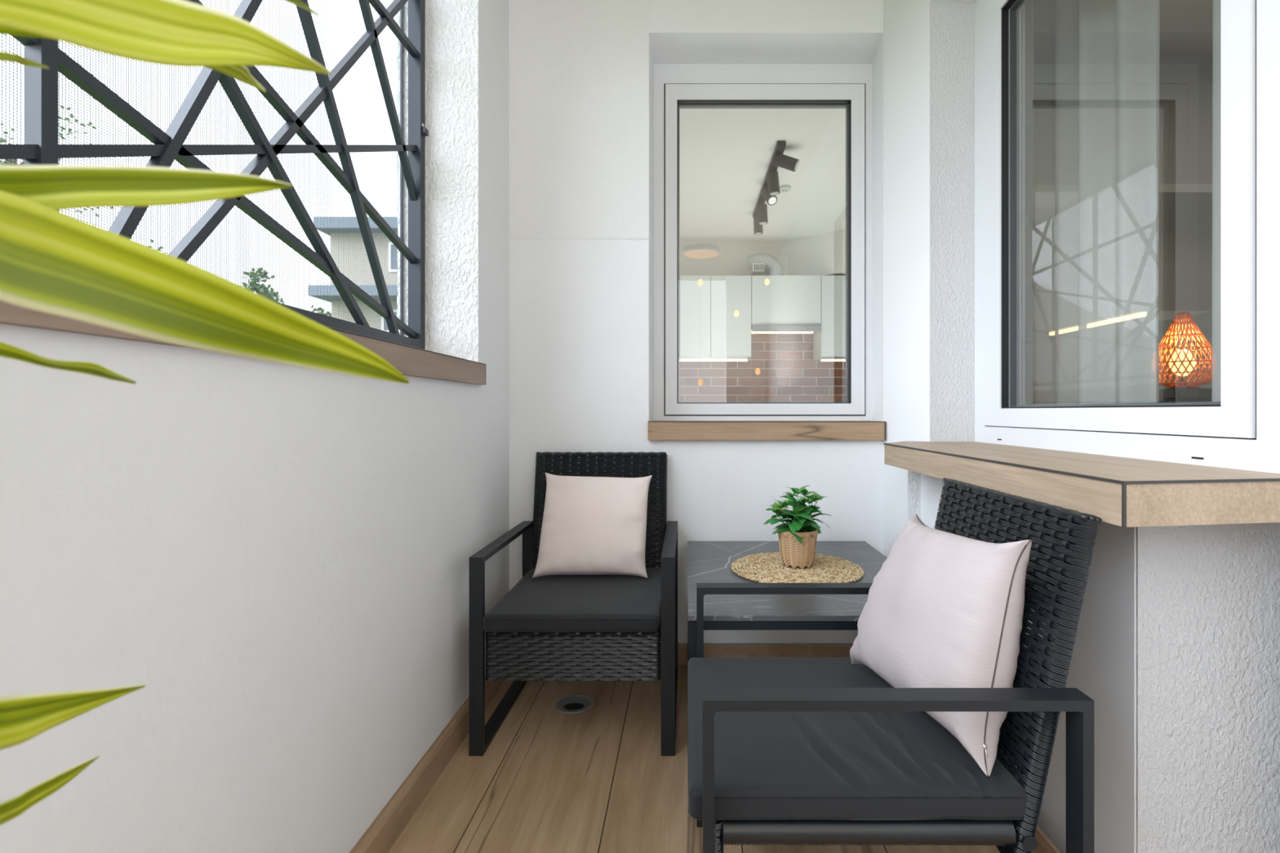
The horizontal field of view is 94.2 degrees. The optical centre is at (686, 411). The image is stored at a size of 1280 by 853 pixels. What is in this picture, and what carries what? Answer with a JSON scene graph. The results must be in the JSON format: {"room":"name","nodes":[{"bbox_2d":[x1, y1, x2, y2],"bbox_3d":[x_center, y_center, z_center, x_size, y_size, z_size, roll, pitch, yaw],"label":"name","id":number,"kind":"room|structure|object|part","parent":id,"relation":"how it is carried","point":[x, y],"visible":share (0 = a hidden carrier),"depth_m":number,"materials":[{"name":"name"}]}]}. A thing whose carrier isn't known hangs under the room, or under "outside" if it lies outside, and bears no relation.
{"room":"balcony","nodes":[
{"label":"balcony","id":0,"kind":"room"},
{"bbox_2d":[0,0,509,852],"bbox_3d":[-0.836,-0.365,0.110,0.276,2.720,5.020,0,0,0],"label":"wall","id":1,"kind":"structure","parent":0,"point":[279,553],"depth_m":0.97,"materials":[{"name":"paint"}]},
{"bbox_2d":[0,0,403,335],"bbox_3d":[-0.956,-0.878,1.113,0.008,1.440,1.755,0,0,0],"label":"screen","id":2,"kind":"object","parent":1,"relation":"attached to","point":[372,110],"visible":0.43,"depth_m":1.51,"materials":[{"name":"grey metal"}]},
{"bbox_3d":[-0.956,-0.878,1.113,0.008,1.440,1.755,0,0,0],"label":"screen frame","id":3,"kind":"part","parent":2,"relation":"part of","materials":[{"name":"grey metal"}]},
{"bbox_2d":[0,0,428,349],"bbox_3d":[-0.894,-0.901,0.152,0.052,1.387,3.685,0,0,0],"label":"window grille","id":4,"kind":"object","parent":1,"relation":"in","point":[41,146],"visible":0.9,"depth_m":1.38,"materials":[{"name":"grey metal"}]},
{"bbox_3d":[-0.898,-0.898,0.826,0.023,1.344,0.022,0,0,0],"label":"post","id":5,"kind":"part","parent":4,"relation":"part of","materials":[{"name":"grey metal"}]},
{"bbox_3d":[-0.899,-0.221,0.154,0.041,0.026,3.608,0,0,0],"label":"rail","id":6,"kind":"part","parent":4,"relation":"part of","materials":[{"name":"grey metal"}]},
{"bbox_2d":[0,300,485,384],"bbox_3d":[-0.820,-0.124,0.146,0.291,0.070,3.693,0,0,0],"label":"window sill","id":7,"kind":"structure","parent":1,"relation":"attached to","point":[410,361],"depth_m":1.32,"materials":[{"name":"brown wood"}]},
{"bbox_3d":[-0.676,-0.157,0.146,0.003,0.003,3.692,0,0,0],"label":"edge trim","id":8,"kind":"part","parent":7,"relation":"part of","materials":[{"name":"grey"}]},
{"bbox_2d":[349,647,514,852],"bbox_3d":[-0.686,0.954,-0.030,0.024,0.083,4.740,0,0,0],"label":"baseboard","id":9,"kind":"structure","parent":1,"relation":"attached to","point":[380,836],"depth_m":1.50,"materials":[{"name":"brown wood"}]},
{"bbox_2d":[387,666,999,852],"bbox_3d":[0.420,1.025,0.110,2.360,0.060,5.020,0,0,0],"label":"floor","id":10,"kind":"structure","parent":0,"point":[597,779],"depth_m":1.56,"materials":[{"name":"brown wood"}]},
{"bbox_2d":[0,0,408,825],"bbox_3d":[-0.422,0.291,0.100,0.449,1.408,0.652,0,0,0],"label":"leaf plant","id":11,"kind":"object","parent":10,"relation":"on","point":[53,261],"visible":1,"depth_m":0.33,"materials":[{"name":"green plant"}]},
{"bbox_2d":[469,452,677,755],"bbox_3d":[-0.331,0.576,2.007,0.594,0.837,0.638,0,0,0],"label":"armchair","id":12,"kind":"object","parent":10,"relation":"on","point":[564,622],"visible":0.82,"depth_m":1.72,"materials":[{"name":"black wicker"}]},
{"bbox_3d":[-0.608,0.717,1.719,0.040,0.557,0.016,0,0,0],"label":"leg","id":13,"kind":"part","parent":12,"relation":"part of","materials":[{"name":"black metal"}]},
{"bbox_3d":[-0.608,0.430,1.996,0.040,0.016,0.570,0,0,0],"label":"armrest","id":14,"kind":"part","parent":12,"relation":"part of","materials":[{"name":"black metal"}]},
{"bbox_3d":[-0.608,0.987,1.996,0.040,0.016,0.538,0,0,0],"label":"foot rail","id":15,"kind":"part","parent":12,"relation":"part of","materials":[{"name":"black metal"}]},
{"bbox_3d":[-0.608,0.717,2.273,0.040,0.557,0.016,0,0,0],"label":"leg","id":16,"kind":"part","parent":12,"relation":"part of","materials":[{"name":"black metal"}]},
{"bbox_2d":[483,568,661,632],"bbox_3d":[-0.331,0.605,1.952,0.505,0.057,0.528,0,0,0],"label":"seat cushion","id":17,"kind":"object","parent":12,"relation":"on","point":[549,603],"depth_m":1.77,"materials":[{"name":"black fabric"}]},
{"bbox_3d":[-0.331,0.707,1.731,0.512,0.150,0.027,0,0,0],"label":"panel","id":18,"kind":"part","parent":12,"relation":"part of","materials":[{"name":"black wicker"}]},
{"bbox_2d":[532,472,652,577],"bbox_3d":[-0.328,0.398,2.095,0.403,0.348,0.200,0,0,0],"label":"throw pillow","id":19,"kind":"object","parent":12,"relation":"on","point":[591,525],"visible":1,"depth_m":2.04,"materials":[{"name":"fabric"}]},
{"bbox_3d":[-0.331,0.436,2.255,0.512,0.543,0.142,0,0,0],"label":"backrest","id":20,"kind":"part","parent":12,"relation":"part of","materials":[{"name":"black wicker"}]},
{"bbox_3d":[-0.331,0.436,2.255,0.507,0.542,0.131,0,0,0],"label":"frame","id":21,"kind":"part","parent":12,"relation":"part of","materials":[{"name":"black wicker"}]},
{"bbox_3d":[-0.092,0.652,1.966,0.037,0.039,0.450,0,0,0],"label":"rail","id":22,"kind":"part","parent":12,"relation":"part of","materials":[{"name":"black metal"}]},
{"bbox_3d":[-0.054,0.717,1.719,0.040,0.557,0.016,0,0,0],"label":"leg","id":23,"kind":"part","parent":12,"relation":"part of","materials":[{"name":"black metal"}]},
{"bbox_3d":[-0.054,0.430,1.996,0.040,0.016,0.570,0,0,0],"label":"armrest","id":24,"kind":"part","parent":12,"relation":"part of","materials":[{"name":"black metal"}]},
{"bbox_3d":[-0.054,0.717,2.273,0.040,0.557,0.016,0,0,0],"label":"leg","id":25,"kind":"part","parent":12,"relation":"part of","materials":[{"name":"black metal"}]},
{"bbox_3d":[-0.054,0.987,1.996,0.040,0.016,0.538,0,0,0],"label":"foot rail","id":26,"kind":"part","parent":12,"relation":"part of","materials":[{"name":"black metal"}]},
{"bbox_2d":[555,694,594,713],"bbox_3d":[-0.380,0.993,2.015,0.128,0.004,0.128,0,0,0],"label":"floor drain","id":27,"kind":"object","parent":10,"relation":"on","point":[574,704],"visible":1,"depth_m":2.01,"materials":[{"name":"silver metal"}]},
{"bbox_2d":[687,541,887,813],"bbox_3d":[0.348,0.750,1.889,0.690,0.489,0.845,0,0,0],"label":"side table","id":28,"kind":"object","parent":10,"relation":"on","point":[708,562],"visible":0.42,"depth_m":1.59,"materials":[{"name":"stone"}]},
{"bbox_3d":[0.015,0.758,1.478,0.021,0.473,0.021,0,0,0],"label":"leg","id":29,"kind":"part","parent":28,"relation":"part of","materials":[{"name":"black metal"}]},
{"bbox_3d":[0.348,0.531,1.478,0.646,0.021,0.019,0,0,0],"label":"apron rail","id":30,"kind":"part","parent":28,"relation":"part of","materials":[{"name":"black metal"}]},
{"bbox_2d":[730,551,864,582],"bbox_3d":[0.348,0.501,1.893,0.416,0.011,0.417,0,0,-20],"label":"placemat","id":31,"kind":"object","parent":28,"relation":"on","point":[766,567],"visible":0.85,"depth_m":1.86,"materials":[{"name":"brown wicker"}]},
{"bbox_2d":[763,485,831,568],"bbox_3d":[0.356,0.368,1.912,0.224,0.257,0.231,0,0,0],"label":"potted plant","id":32,"kind":"object","parent":31,"relation":"on","point":[797,536],"visible":1,"depth_m":1.87,"materials":[{"name":"green plant"}]},
{"bbox_3d":[0.343,0.332,1.926,0.159,0.130,0.121,0,0,-39],"label":"stem","id":33,"kind":"part","parent":32,"relation":"part of","materials":[{"name":"green plant"}]},
{"bbox_2d":[687,477,1102,852],"bbox_3d":[0.320,0.576,1.161,0.638,0.837,0.594,0,0,0],"label":"armchair","id":34,"kind":"object","parent":10,"relation":"on","point":[787,751],"visible":0.74,"depth_m":0.93,"materials":[{"name":"black metal"}]},
{"bbox_3d":[0.032,0.717,1.438,0.016,0.557,0.040,0,0,0],"label":"leg","id":35,"kind":"part","parent":34,"relation":"part of","materials":[{"name":"black metal"}]},
{"bbox_3d":[0.032,0.717,0.885,0.016,0.557,0.040,0,0,0],"label":"leg","id":36,"kind":"part","parent":34,"relation":"part of","materials":[{"name":"black metal"}]},
{"bbox_3d":[0.044,0.707,1.161,0.027,0.150,0.512,0,0,0],"label":"panel","id":37,"kind":"part","parent":34,"relation":"part of","materials":[{"name":"black wicker"}]},
{"bbox_3d":[0.309,0.430,1.438,0.570,0.016,0.040,0,0,0],"label":"armrest","id":38,"kind":"part","parent":34,"relation":"part of","materials":[{"name":"black metal"}]},
{"bbox_2d":[687,657,1027,820],"bbox_3d":[0.265,0.603,1.161,0.528,0.062,0.505,0,0,0],"label":"seat cushion","id":39,"kind":"object","parent":34,"relation":"on","point":[769,766],"depth_m":0.98,"materials":[{"name":"black fabric"}]},
{"bbox_3d":[0.279,0.652,0.923,0.450,0.039,0.037,0,0,0],"label":"rail","id":40,"kind":"part","parent":34,"relation":"part of","materials":[{"name":"black plastic"}]},
{"bbox_3d":[0.309,0.430,0.885,0.570,0.016,0.040,0,0,0],"label":"armrest","id":41,"kind":"part","parent":34,"relation":"part of","materials":[{"name":"black metal"}]},
{"bbox_2d":[849,514,1031,777],"bbox_3d":[0.478,0.389,1.144,0.203,0.366,0.430,0,0,-10],"label":"throw pillow","id":42,"kind":"object","parent":34,"relation":"on","point":[943,609],"visible":0.94,"depth_m":1.02,"materials":[{"name":"fabric"}]},
{"bbox_3d":[0.477,0.545,0.946,0.008,0.027,0.012,0,0,-36],"label":"zip pull","id":43,"kind":"part","parent":42,"relation":"part of","materials":[{"name":"silver metal"}]},
{"bbox_3d":[0.568,0.436,1.161,0.131,0.542,0.507,0,0,0],"label":"frame","id":44,"kind":"part","parent":34,"relation":"part of","materials":[{"name":"black wicker"}]},
{"bbox_3d":[0.568,0.436,1.161,0.142,0.543,0.512,0,0,0],"label":"backrest","id":45,"kind":"part","parent":34,"relation":"part of","materials":[{"name":"black wicker"}]},
{"bbox_3d":[0.524,0.660,1.161,0.024,0.024,0.514,0,0,0],"label":"rail","id":46,"kind":"part","parent":34,"relation":"part of","materials":[{"name":"black metal"}]},
{"bbox_3d":[0.586,0.717,0.885,0.016,0.557,0.040,0,0,0],"label":"leg","id":47,"kind":"part","parent":34,"relation":"part of","materials":[{"name":"black metal"}]},
{"bbox_2d":[509,0,883,643],"bbox_3d":[0.050,-0.365,2.468,1.500,2.720,0.264,0,0,0],"label":"wall","id":48,"kind":"structure","parent":0,"point":[581,72],"depth_m":2.34,"materials":[{"name":"white paint"}]},
{"bbox_2d":[611,643,853,666],"bbox_3d":[0.051,0.955,2.329,1.449,0.080,0.022,0,0,0],"label":"baseboard","id":49,"kind":"structure","parent":48,"relation":"attached to","point":[710,650],"depth_m":2.32,"materials":[{"name":"brown wood"}]},
{"bbox_2d":[653,63,872,420],"bbox_3d":[0.326,-0.718,2.552,0.935,1.516,0.076,0,0,0],"label":"window","id":50,"kind":"structure","parent":48,"relation":"in","point":[849,86],"depth_m":2.52,"materials":[{"name":"white plastic"}]},
{"bbox_2d":[776,527,818,568],"bbox_3d":[0.357,0.438,1.915,0.135,0.118,0.135,0,0,0],"label":"pot","id":51,"kind":"object","parent":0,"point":[794,554],"depth_m":1.87,"materials":[{"name":"brown"}]},
{"bbox_2d":[788,206,1076,275],"bbox_3d":[1.970,-1.385,5.025,2.060,0.370,0.950,0,0,0],"label":"wall","id":52,"kind":"structure","parent":0,"point":[824,254],"depth_m":5.22,"materials":[{"name":"paint"}]},
{"bbox_2d":[680,0,1221,404],"bbox_3d":[1.470,-0.355,2.250,4.860,2.700,6.700,0,0,0],"label":"wall","id":53,"kind":"structure","parent":0,"point":[1094,123],"depth_m":2.62,"materials":[{"name":"grey paint"}]},
{"bbox_2d":[750,262,764,275],"bbox_3d":[0.632,-1.269,5.359,0.104,0.072,0.280,0,0,0],"label":"air vent","id":54,"kind":"object","parent":53,"relation":"in","point":[757,268],"visible":0.98,"depth_m":5.22,"materials":[{"name":"white"}]},
{"bbox_2d":[680,333,845,401],"bbox_3d":[0.560,-0.383,5.488,2.880,0.955,0.024,0,0,0],"label":"wall","id":55,"kind":"structure","parent":53,"relation":"attached to","point":[780,366],"depth_m":5.48,"materials":[{"name":"beige brick"}]},
{"bbox_2d":[680,275,710,357],"bbox_3d":[0.073,-0.827,5.324,0.267,0.709,0.349,0,0,0],"label":"upper cabinet","id":56,"kind":"object","parent":55,"relation":"attached to","point":[695,290],"visible":0.88,"depth_m":5.15,"materials":[{"name":"white"}]},
{"bbox_3d":[0.073,-0.478,5.162,0.261,0.012,0.015,0,0,0],"label":"grip rail","id":57,"kind":"part","parent":56,"relation":"part of","materials":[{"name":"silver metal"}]},
{"bbox_2d":[710,275,751,359],"bbox_3d":[0.385,-0.827,5.324,0.352,0.709,0.349,0,0,0],"label":"upper cabinet","id":58,"kind":"object","parent":55,"relation":"attached to","point":[730,295],"visible":0.88,"depth_m":5.15,"materials":[{"name":"white laminate"}]},
{"bbox_3d":[0.385,-0.478,5.162,0.346,0.012,0.015,0,0,0],"label":"grip rail","id":59,"kind":"part","parent":58,"relation":"part of","materials":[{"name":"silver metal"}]},
{"bbox_2d":[751,275,821,325],"bbox_3d":[0.865,-0.966,5.324,0.603,0.430,0.349,0,0,0],"label":"upper cabinet","id":60,"kind":"object","parent":55,"relation":"attached to","point":[775,300],"visible":0.88,"depth_m":5.15,"materials":[{"name":"white"}]},
{"bbox_2d":[746,253,783,275],"bbox_3d":[0.713,-1.301,5.355,0.328,0.260,0.159,0,0,25],"label":"ventilation duct","id":61,"kind":"object","parent":60,"relation":"on","point":[772,266],"visible":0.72,"depth_m":5.28,"materials":[{"name":"silver metal"}]},
{"bbox_3d":[0.865,-0.757,5.162,0.597,0.012,0.015,0,0,0],"label":"grip rail","id":62,"kind":"part","parent":60,"relation":"part of","materials":[{"name":"silver metal"}]},
{"bbox_2d":[751,324,821,333],"bbox_3d":[0.865,-0.718,5.254,0.597,0.057,0.252,0,0,0],"label":"hood","id":63,"kind":"object","parent":60,"relation":"attached to","point":[754,328],"visible":0.93,"depth_m":5.13,"materials":[{"name":"silver metal"}]},
{"bbox_2d":[813,275,845,361],"bbox_3d":[1.323,-0.822,5.324,0.310,0.718,0.349,0,0,0],"label":"upper cabinet","id":64,"kind":"object","parent":55,"relation":"attached to","point":[830,342],"visible":0.57,"depth_m":5.15,"materials":[{"name":"white"}]},
{"bbox_2d":[821,358,845,361],"bbox_3d":[1.321,-0.455,5.191,0.288,0.033,0.026,0,0,0],"label":"light","id":65,"kind":"object","parent":64,"relation":"attached to","point":[822,359],"visible":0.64,"depth_m":5.18,"materials":[{"name":"white"}]},
{"bbox_3d":[1.323,-0.469,5.162,0.304,0.012,0.015,0,0,0],"label":"grip rail","id":66,"kind":"part","parent":64,"relation":"part of","materials":[{"name":"silver metal"}]},
{"bbox_2d":[648,420,885,439],"bbox_3d":[0.312,0.076,2.419,0.926,0.072,0.221,0,0,0],"label":"windowsill","id":67,"kind":"structure","parent":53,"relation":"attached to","point":[657,429],"depth_m":2.31,"materials":[{"name":"brown wood"}]},
{"bbox_3d":[0.312,0.041,2.310,0.926,0.003,0.003,0,0,0],"label":"edge trim","id":68,"kind":"part","parent":67,"relation":"part of","materials":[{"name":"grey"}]},
{"bbox_2d":[883,440,1279,527],"bbox_3d":[0.821,0.138,1.483,0.358,0.068,1.214,0,0,0],"label":"windowsill","id":69,"kind":"structure","parent":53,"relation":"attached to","point":[1121,491],"depth_m":1.00,"materials":[{"name":"brown wood"}]},
{"bbox_3d":[0.646,0.106,1.407,0.004,0.004,1.057,0,0,0],"label":"edge trim","id":70,"kind":"part","parent":69,"relation":"part of","materials":[{"name":"grey"}]},
{"bbox_3d":[0.648,0.138,0.878,0.004,0.067,0.004,0,0,0],"label":"edge trim","id":71,"kind":"part","parent":69,"relation":"part of","materials":[{"name":"grey"}]},
{"bbox_3d":[0.824,0.106,0.904,0.356,0.004,0.004,0,0,-8],"label":"edge trim","id":72,"kind":"part","parent":69,"relation":"part of","materials":[{"name":"grey"}]},
{"bbox_2d":[1033,191,1213,342],"bbox_3d":[2.450,-0.839,3.625,0.340,0.722,1.350,0,0,0],"label":"upper cabinet","id":73,"kind":"object","parent":53,"relation":"attached to","point":[1114,260],"visible":0.76,"depth_m":3.12,"materials":[{"name":"grey paint"}]},
{"bbox_3d":[2.289,-0.850,4.075,0.018,0.690,0.440,0,0,0],"label":"door","id":74,"kind":"part","parent":73,"relation":"part of","materials":[{"name":"grey paint"}]},
{"bbox_3d":[2.289,-0.850,3.625,0.018,0.690,0.440,0,0,0],"label":"door","id":75,"kind":"part","parent":73,"relation":"part of","materials":[{"name":"grey paint"}]},
{"bbox_3d":[2.289,-0.850,3.175,0.018,0.690,0.440,0,0,0],"label":"door","id":76,"kind":"part","parent":73,"relation":"part of","materials":[{"name":"grey paint"}]},
{"bbox_3d":[-0.248,-0.827,5.325,0.371,0.709,0.349,0,0,0],"label":"upper cabinet","id":77,"kind":"object","parent":53,"relation":"attached to","visible":0},
{"bbox_2d":[680,357,747,361],"bbox_3d":[0.071,-0.455,5.191,0.917,0.033,0.026,0,0,0],"label":"light","id":78,"kind":"object","parent":77,"relation":"attached to","point":[682,359],"visible":0.64,"depth_m":5.18,"materials":[{"name":"white"}]},
{"bbox_2d":[680,359,747,361],"bbox_3d":[0.071,-0.446,5.191,0.917,0.014,0.022,0,0,0],"label":"diffuser","id":79,"kind":"object","parent":78,"relation":"attached to","point":[681,360],"depth_m":5.18,"materials":[{"name":"white"}]},
{"bbox_2d":[680,0,1221,241],"bbox_3d":[1.470,-1.637,2.300,4.860,0.135,6.600,0,0,0],"label":"ceiling","id":80,"kind":"structure","parent":0,"point":[726,154],"depth_m":3.44,"materials":[{"name":"paint"}]},
{"bbox_2d":[752,140,799,235],"bbox_3d":[0.590,-1.481,4.080,0.160,0.179,1.280,0,0,0],"label":"track light","id":81,"kind":"object","parent":80,"relation":"attached to","point":[770,188],"visible":1,"depth_m":3.78,"materials":[{"name":"black metal"}]},
{"bbox_2d":[779,184,791,193],"bbox_3d":[0.685,-1.551,4.150,0.086,0.038,0.086,0,0,0],"label":"smoke detector","id":82,"kind":"object","parent":80,"relation":"attached to","point":[784,188],"visible":0.94,"depth_m":4.12,"materials":[{"name":"white plastic"}]},
{"bbox_2d":[871,0,1279,852],"bbox_3d":[1.188,-0.365,0.110,0.825,2.720,5.020,0,0,0],"label":"wall","id":83,"kind":"structure","parent":0,"point":[1176,651],"depth_m":1.16,"materials":[{"name":"white paint"}]},
{"bbox_2d":[1031,826,1060,852],"bbox_3d":[0.770,0.955,1.684,0.009,0.080,1.268,0,0,0],"label":"baseboard","id":84,"kind":"structure","parent":83,"relation":"attached to","point":[1045,845],"depth_m":1.28,"materials":[{"name":"brown wood"}]},
{"bbox_2d":[974,0,1279,473],"bbox_3d":[1.026,-0.654,1.493,0.076,1.518,1.116,0,0,0],"label":"window","id":85,"kind":"structure","parent":83,"relation":"in","point":[1242,430],"depth_m":1.20,"materials":[{"name":"white plastic"}]},
{"bbox_3d":[1.450,1.020,2.350,4.700,0.050,6.700,0,0,0],"label":"floor","id":86,"kind":"structure","parent":0,"visible":0},
{"bbox_2d":[1058,388,1221,404],"bbox_3d":[2.050,0.460,2.250,0.900,1.070,0.600,0,0,0],"label":"sideboard","id":87,"kind":"object","parent":86,"relation":"on","point":[1164,395],"visible":0.13,"depth_m":2.08,"materials":[{"name":"grey"}]},
{"bbox_2d":[1151,311,1217,388],"bbox_3d":[1.840,-0.221,2.200,0.189,0.292,0.190,0,0,-42],"label":"lamp","id":88,"kind":"object","parent":87,"relation":"on","point":[1183,362],"visible":0.99,"depth_m":2.17,"materials":[{"name":"brown wicker"}]},
{"bbox_3d":[1.840,-0.180,2.200,0.080,0.100,0.080,0,0,0],"label":"bulb","id":89,"kind":"part","parent":88,"relation":"part of","materials":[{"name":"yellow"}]},
{"label":"outside","id":90,"kind":"structure","parent":0,"visible":0},
{"bbox_3d":[-60.600,4.095,30.000,118.800,0.200,180.000,0,0,0],"label":"ground","id":91,"kind":"structure","parent":90,"visible":0},
{"bbox_2d":[0,104,112,224],"bbox_3d":[-13.991,-1.097,12.162,3.163,10.185,2.436,0,0,0],"label":"tree","id":92,"kind":"object","parent":91,"relation":"on","point":[73,116],"visible":0.06,"depth_m":12.12,"materials":[{"name":"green plant"}]},
{"bbox_2d":[242,267,284,303],"bbox_3d":[-18.647,-1.034,25.539,2.823,10.058,3.640,0,0,0],"label":"tree","id":93,"kind":"object","parent":91,"relation":"on","point":[251,273],"visible":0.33,"depth_m":25.56,"materials":[{"name":"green plant"}]},
{"bbox_2d":[311,305,329,316],"bbox_3d":[-15.077,-0.128,23.878,2.388,8.247,2.699,0,0,-31],"label":"tree","id":94,"kind":"object","parent":91,"relation":"on","point":[313,305],"visible":0.02,"depth_m":23.61,"materials":[{"name":"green plant"}]},
{"bbox_2d":[307,216,397,331],"bbox_3d":[-9.234,-1.514,25.500,8.468,11.019,11.000,0,0,0],"label":"house","id":95,"kind":"structure","parent":91,"relation":"on","point":[360,251],"depth_m":21.98,"materials":[{"name":"beige paint"}]},
{"bbox_3d":[-10.375,-3.179,20.985,0.668,0.649,0.010,0,0,0],"label":"pane","id":96,"kind":"part","parent":95,"relation":"part of","materials":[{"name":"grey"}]},
{"bbox_3d":[-10.738,-5.712,21.985,0.446,0.930,0.010,0,0,0],"label":"pane","id":97,"kind":"part","parent":95,"relation":"part of","materials":[{"name":"grey"}]}
]}

